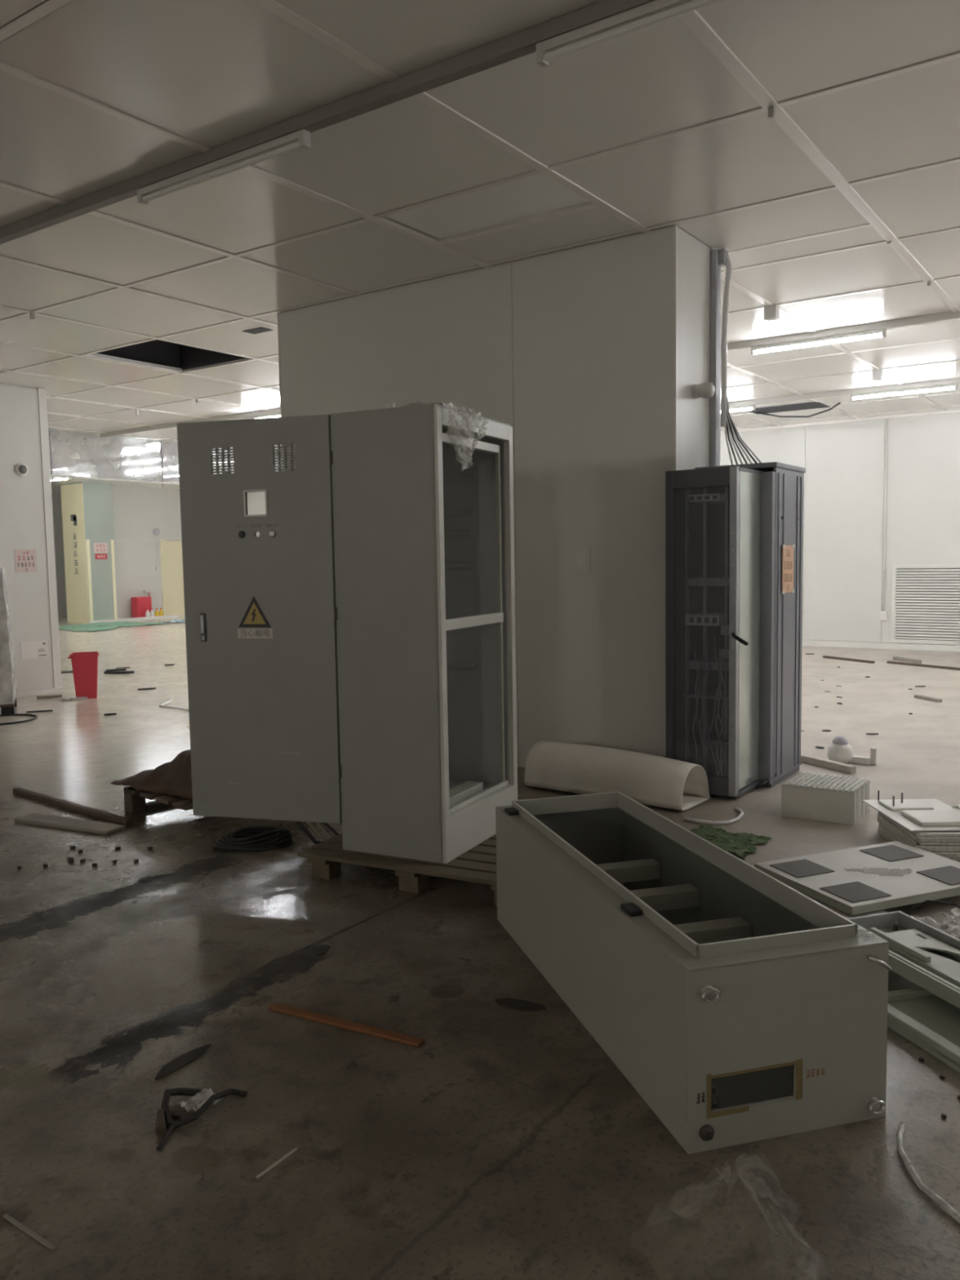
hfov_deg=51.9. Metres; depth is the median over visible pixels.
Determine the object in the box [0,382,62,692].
wall
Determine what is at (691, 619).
socket
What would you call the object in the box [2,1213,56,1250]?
stick
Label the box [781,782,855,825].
plastic tray
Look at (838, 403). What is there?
cable
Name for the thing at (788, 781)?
plastic tray
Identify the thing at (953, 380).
trim
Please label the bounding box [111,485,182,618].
wall
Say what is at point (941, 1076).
crumb
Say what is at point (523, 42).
ceiling beam
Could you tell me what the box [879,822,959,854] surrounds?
tray
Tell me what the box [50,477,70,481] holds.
tube light
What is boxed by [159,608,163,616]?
bottle
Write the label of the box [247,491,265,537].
wall
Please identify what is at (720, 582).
socket
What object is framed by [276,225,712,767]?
wall column
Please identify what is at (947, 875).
vent
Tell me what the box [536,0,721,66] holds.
tube light
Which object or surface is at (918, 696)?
batten
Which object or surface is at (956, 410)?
trim
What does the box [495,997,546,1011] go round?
scrap
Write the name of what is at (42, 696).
scrap
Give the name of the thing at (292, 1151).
stick
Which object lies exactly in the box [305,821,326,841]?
hanging cable
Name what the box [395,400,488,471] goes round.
plastic film
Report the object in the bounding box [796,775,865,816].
plastic tray
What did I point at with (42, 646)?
print
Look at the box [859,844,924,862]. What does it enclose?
vent
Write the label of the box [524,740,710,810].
roll
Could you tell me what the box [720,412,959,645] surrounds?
wall
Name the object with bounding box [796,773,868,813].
plastic tray
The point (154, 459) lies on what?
tube light
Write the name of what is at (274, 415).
tube light
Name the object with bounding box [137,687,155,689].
scrap
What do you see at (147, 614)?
bottle
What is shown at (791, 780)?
plastic tray
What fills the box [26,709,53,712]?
scrap
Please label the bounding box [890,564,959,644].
air vent
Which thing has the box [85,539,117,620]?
door
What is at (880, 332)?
tube light
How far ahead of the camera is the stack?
9.90 m
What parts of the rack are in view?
panel, mounting rail, door rail, mounting rail, panel, door rail, mounting rail, handle, glass, frame, hinge post, panel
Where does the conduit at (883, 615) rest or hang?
attached to the wall at (844, 463)
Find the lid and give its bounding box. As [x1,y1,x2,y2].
[862,790,959,831]
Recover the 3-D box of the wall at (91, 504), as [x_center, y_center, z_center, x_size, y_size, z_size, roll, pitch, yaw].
[-10.091,-2.245,25.462,0.940,3.572,0.835,2,6,35]
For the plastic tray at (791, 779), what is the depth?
5.62 m
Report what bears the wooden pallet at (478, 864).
on the floor
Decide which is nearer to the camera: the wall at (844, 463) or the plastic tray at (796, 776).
the plastic tray at (796, 776)
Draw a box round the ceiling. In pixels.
[0,0,959,492]
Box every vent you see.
[242,327,273,333]
[769,858,834,878]
[820,881,891,902]
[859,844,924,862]
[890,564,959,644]
[916,865,959,885]
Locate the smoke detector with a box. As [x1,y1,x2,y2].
[14,462,28,475]
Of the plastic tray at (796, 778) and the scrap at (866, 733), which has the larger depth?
the scrap at (866, 733)
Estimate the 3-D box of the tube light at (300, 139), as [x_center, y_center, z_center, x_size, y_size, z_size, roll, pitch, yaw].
[-1.290,-2.315,4.857,1.220,0.072,0.048,2,6,35]
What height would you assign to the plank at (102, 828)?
0.020 m
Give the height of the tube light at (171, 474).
0.072 m
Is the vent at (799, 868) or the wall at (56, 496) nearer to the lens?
the vent at (799, 868)
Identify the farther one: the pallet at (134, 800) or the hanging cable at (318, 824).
the pallet at (134, 800)
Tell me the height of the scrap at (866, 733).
0.010 m
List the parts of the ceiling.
panel, panel, panel, panel, panel, panel, panel, panel, panel, panel, panel, panel, panel, panel, panel, panel, panel, panel, panel, panel, panel, panel, panel, panel, panel, panel, panel, panel, panel, panel, panel, panel, panel, panel, panel, panel, panel, panel, panel, panel, panel, panel, panel, panel, panel, light panel, panel, panel, panel, panel, panel, panel, panel, panel, panel, panel, panel, panel, panel, panel, panel, panel, panel, panel, panel, panel, panel, panel, panel, panel, panel, panel, panel, panel, panel, panel, panel, panel, panel, panel, panel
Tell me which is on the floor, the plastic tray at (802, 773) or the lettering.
the plastic tray at (802, 773)
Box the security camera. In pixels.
[693,382,715,398]
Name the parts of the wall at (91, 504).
wall panel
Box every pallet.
[123,786,239,827]
[297,832,497,905]
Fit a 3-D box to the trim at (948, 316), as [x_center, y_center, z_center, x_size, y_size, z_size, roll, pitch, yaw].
[2.188,-2.848,9.718,19.700,0.062,0.064,2,6,35]
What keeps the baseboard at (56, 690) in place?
attached to the wall at (26, 514)
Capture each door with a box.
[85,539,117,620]
[160,538,184,615]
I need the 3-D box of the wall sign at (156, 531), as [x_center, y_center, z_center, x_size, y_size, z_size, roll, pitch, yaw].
[-8.905,-2.493,27.238,0.120,1.170,0.176,2,6,35]
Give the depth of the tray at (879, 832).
5.15 m
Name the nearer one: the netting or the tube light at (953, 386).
the netting
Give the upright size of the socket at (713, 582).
0.025 m
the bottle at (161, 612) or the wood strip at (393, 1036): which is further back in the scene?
the bottle at (161, 612)
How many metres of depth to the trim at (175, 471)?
22.10 m
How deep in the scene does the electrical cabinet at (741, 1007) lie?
2.70 m
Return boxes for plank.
[13,787,133,825]
[14,813,125,835]
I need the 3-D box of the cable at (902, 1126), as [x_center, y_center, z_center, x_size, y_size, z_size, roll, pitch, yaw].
[1.071,1.281,2.330,0.081,0.022,0.487,-1,5,-1]
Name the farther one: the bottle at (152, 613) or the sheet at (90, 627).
the bottle at (152, 613)
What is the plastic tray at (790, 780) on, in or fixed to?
on the floor
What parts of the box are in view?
door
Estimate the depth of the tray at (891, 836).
4.97 m
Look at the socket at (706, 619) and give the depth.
6.10 m
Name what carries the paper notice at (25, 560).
attached to the wall at (26, 514)
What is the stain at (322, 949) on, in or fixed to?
on the floor
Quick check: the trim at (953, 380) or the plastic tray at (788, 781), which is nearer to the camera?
the plastic tray at (788, 781)
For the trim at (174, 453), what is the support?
attached to the ceiling
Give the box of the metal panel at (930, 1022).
[887,986,959,1073]
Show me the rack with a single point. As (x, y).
(734, 641)
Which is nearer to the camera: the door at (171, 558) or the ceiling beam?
the ceiling beam
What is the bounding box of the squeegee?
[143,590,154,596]
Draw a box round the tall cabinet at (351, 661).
[177,400,517,863]
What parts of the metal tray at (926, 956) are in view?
plate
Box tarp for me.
[111,749,192,799]
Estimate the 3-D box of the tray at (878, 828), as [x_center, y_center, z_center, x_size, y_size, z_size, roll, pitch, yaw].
[2.318,1.028,4.984,0.424,0.014,0.544,-1,5,4]
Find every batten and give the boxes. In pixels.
[822,655,874,663]
[886,661,959,670]
[893,656,921,663]
[914,694,942,702]
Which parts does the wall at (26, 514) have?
corner trim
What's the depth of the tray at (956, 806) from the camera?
4.73 m
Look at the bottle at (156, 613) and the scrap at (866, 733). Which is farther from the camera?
the bottle at (156, 613)
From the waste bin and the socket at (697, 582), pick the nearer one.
the socket at (697, 582)
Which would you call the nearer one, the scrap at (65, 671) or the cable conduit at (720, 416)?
the cable conduit at (720, 416)
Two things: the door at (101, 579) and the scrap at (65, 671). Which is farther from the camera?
the door at (101, 579)
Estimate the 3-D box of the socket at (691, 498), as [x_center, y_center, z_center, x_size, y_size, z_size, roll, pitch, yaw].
[1.310,-0.876,6.097,0.028,0.022,0.009,2,6,35]
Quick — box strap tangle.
[155,1087,247,1151]
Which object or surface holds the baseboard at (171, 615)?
attached to the wall at (91, 504)
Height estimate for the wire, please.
0.088 m
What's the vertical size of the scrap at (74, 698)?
0.030 m
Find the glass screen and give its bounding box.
[48,429,282,487]
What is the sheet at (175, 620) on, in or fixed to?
on the floor
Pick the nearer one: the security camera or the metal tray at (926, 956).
the metal tray at (926, 956)
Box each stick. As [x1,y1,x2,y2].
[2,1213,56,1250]
[255,1147,297,1178]
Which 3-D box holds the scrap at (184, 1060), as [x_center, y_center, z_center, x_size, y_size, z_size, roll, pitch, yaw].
[-0.897,1.269,2.972,0.053,0.006,0.230,2,6,30]
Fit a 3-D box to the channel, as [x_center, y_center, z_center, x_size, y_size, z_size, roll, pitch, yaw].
[2.387,0.859,6.948,0.060,0.050,0.620,-3,5,-27]
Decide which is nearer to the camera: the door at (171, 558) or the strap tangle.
the strap tangle
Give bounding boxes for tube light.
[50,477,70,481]
[121,457,164,465]
[129,466,168,473]
[137,128,311,205]
[163,473,178,477]
[240,412,280,419]
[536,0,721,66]
[728,404,755,412]
[751,328,886,355]
[850,383,957,400]
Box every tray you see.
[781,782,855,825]
[782,782,856,824]
[786,780,860,821]
[787,778,861,787]
[787,781,857,823]
[788,779,861,821]
[788,781,859,822]
[789,777,862,818]
[791,777,863,817]
[793,776,864,817]
[794,775,866,815]
[795,774,867,814]
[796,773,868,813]
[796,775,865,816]
[798,773,869,813]
[799,771,871,780]
[800,772,870,812]
[847,911,959,1008]
[877,810,959,839]
[877,813,959,845]
[877,816,959,848]
[877,818,959,851]
[877,826,959,860]
[878,811,959,842]
[878,824,959,857]
[878,830,959,862]
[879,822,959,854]
[908,804,959,835]
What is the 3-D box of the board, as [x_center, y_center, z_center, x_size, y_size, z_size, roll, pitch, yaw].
[1.521,1.117,4.023,0.200,0.052,0.400,-2,5,-13]
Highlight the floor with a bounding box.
[0,615,959,1279]
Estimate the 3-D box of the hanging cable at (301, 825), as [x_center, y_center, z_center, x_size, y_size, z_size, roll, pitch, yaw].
[-0.890,0.776,5.154,0.247,0.618,0.058,0,5,15]
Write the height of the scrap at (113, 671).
0.035 m
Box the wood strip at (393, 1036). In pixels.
[268,1002,424,1047]
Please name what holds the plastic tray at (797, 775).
on the floor
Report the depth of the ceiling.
5.27 m
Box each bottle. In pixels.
[145,608,150,617]
[150,608,154,616]
[154,608,159,616]
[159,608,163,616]
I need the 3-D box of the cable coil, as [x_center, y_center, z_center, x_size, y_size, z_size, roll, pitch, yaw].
[-1.204,1.050,5.216,0.417,0.098,0.257,-3,5,-22]
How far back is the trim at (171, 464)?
20.87 m
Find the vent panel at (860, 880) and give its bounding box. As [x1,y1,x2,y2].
[754,840,959,915]
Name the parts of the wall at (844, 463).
wall panel, wall panel, wall panel, wall panel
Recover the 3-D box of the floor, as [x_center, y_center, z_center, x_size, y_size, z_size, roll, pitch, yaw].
[-4.907,0.883,9.641,35.000,0.200,30.000,2,6,35]
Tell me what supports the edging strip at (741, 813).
on the floor
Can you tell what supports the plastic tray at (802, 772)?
on the floor
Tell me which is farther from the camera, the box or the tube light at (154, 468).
the box
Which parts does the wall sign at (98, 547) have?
red plate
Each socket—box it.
[574,546,591,573]
[688,496,693,500]
[688,617,693,622]
[695,580,700,584]
[697,617,701,622]
[702,580,707,584]
[704,495,709,499]
[704,617,709,622]
[711,580,715,584]
[711,617,716,623]
[718,580,723,584]
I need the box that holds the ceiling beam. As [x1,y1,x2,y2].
[0,0,655,244]
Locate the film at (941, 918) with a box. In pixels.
[911,907,959,938]
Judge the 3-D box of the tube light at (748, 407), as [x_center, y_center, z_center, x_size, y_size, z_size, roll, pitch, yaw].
[3.148,-3.107,13.429,1.220,0.072,0.048,2,6,35]
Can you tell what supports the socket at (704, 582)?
attached to the rack
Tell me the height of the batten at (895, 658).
0.050 m
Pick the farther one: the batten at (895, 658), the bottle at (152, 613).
the bottle at (152, 613)
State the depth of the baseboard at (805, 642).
15.12 m
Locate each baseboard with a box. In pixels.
[16,686,64,697]
[88,614,178,622]
[802,640,959,651]
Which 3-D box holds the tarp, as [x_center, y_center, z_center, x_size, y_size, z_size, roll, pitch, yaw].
[-1.637,0.673,6.169,0.919,0.384,0.998,2,6,35]
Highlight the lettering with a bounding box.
[70,514,79,574]
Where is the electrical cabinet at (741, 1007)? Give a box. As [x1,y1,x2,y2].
[495,791,891,1154]
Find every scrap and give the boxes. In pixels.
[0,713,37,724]
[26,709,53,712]
[36,693,62,698]
[60,696,87,701]
[61,670,72,673]
[103,667,133,674]
[103,713,116,715]
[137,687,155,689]
[155,1043,210,1079]
[159,697,188,711]
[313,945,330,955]
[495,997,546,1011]
[866,733,878,734]
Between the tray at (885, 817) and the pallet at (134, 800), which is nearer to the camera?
the tray at (885, 817)
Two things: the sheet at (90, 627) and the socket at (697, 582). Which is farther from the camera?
the sheet at (90, 627)
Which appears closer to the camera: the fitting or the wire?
the wire
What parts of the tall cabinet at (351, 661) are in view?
lock lever, lock plate, warning plate, door, panel, rail, cross rail, rail, panel, plate, sill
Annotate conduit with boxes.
[710,248,761,466]
[880,418,888,620]
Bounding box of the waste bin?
[67,651,99,698]
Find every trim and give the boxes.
[50,458,221,478]
[52,448,215,469]
[99,311,959,437]
[114,539,160,542]
[133,466,222,477]
[275,377,959,454]
[720,408,959,433]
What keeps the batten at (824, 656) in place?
on the floor
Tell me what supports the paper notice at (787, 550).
attached to the rack
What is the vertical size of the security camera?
0.104 m
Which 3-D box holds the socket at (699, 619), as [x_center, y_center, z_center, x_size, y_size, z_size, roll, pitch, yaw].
[1.363,-0.124,6.131,0.028,0.035,0.009,2,6,35]
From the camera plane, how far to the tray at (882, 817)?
4.73 m
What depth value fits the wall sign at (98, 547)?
25.16 m
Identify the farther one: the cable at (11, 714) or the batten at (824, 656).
the batten at (824, 656)
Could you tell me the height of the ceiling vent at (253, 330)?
0.014 m
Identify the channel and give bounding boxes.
[800,753,856,773]
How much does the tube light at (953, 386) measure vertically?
0.072 m
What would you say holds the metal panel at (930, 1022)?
on the floor
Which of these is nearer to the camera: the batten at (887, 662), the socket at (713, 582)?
the socket at (713, 582)
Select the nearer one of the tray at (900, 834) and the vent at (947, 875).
the vent at (947, 875)
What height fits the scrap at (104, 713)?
0.015 m
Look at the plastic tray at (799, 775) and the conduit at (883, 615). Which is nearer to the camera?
the plastic tray at (799, 775)
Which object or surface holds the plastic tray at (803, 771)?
on the floor
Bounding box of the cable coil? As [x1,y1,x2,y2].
[211,825,293,851]
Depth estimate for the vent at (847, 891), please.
4.06 m
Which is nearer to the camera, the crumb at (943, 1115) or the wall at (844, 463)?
the crumb at (943, 1115)
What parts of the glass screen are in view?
hanger rod, rail, hanger rod, glass pane, glass pane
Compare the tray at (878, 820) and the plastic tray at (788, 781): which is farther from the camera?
the plastic tray at (788, 781)
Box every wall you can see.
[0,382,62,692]
[51,492,66,617]
[60,482,117,623]
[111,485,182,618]
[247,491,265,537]
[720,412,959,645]
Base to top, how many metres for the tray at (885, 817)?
0.014 m
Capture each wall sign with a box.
[93,542,107,559]
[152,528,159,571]
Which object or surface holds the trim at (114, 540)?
attached to the wall at (136, 511)
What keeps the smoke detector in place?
attached to the wall at (26, 514)
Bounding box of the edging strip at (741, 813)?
[684,806,743,825]
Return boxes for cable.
[296,821,321,844]
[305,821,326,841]
[316,822,333,837]
[322,822,339,835]
[755,402,840,417]
[896,1121,959,1223]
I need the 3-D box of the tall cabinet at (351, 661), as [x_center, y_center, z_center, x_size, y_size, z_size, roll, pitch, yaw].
[-0.632,-0.076,4.954,1.341,2.108,0.962,1,5,26]
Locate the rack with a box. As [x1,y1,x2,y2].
[665,462,805,797]
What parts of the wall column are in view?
corner trim, wall panel, wall panel, corner trim, wall panel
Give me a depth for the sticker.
11.36 m
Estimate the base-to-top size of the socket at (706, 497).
0.022 m
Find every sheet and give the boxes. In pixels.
[58,621,163,631]
[159,618,185,622]
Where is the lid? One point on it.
(925, 814)
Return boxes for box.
[131,596,151,617]
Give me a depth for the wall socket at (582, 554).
6.60 m
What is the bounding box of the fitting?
[826,735,876,764]
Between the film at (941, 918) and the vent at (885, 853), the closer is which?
the film at (941, 918)
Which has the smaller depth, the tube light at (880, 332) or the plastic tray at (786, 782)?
the plastic tray at (786, 782)
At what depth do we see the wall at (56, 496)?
28.14 m
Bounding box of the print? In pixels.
[38,642,46,656]
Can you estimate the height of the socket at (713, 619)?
0.035 m
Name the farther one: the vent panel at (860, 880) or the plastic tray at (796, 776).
the plastic tray at (796, 776)
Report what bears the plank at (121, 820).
on the floor
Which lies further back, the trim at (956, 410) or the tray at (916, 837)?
the trim at (956, 410)
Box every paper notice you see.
[13,549,37,572]
[782,544,795,594]
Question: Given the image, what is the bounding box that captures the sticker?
[20,640,48,659]
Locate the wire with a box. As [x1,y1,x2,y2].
[907,899,959,911]
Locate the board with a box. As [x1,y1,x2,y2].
[804,893,887,918]
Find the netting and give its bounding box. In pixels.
[689,825,771,857]
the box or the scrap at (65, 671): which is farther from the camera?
the box
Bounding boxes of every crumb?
[918,1057,924,1062]
[939,1074,945,1079]
[941,1112,946,1118]
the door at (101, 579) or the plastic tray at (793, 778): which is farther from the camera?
the door at (101, 579)
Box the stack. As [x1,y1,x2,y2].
[0,567,17,714]
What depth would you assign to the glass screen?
15.88 m
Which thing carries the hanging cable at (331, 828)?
hanging from the tall cabinet at (351, 661)
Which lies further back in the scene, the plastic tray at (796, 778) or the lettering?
the lettering
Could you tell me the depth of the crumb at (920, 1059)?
2.90 m
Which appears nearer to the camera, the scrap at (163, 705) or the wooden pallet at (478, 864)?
the wooden pallet at (478, 864)

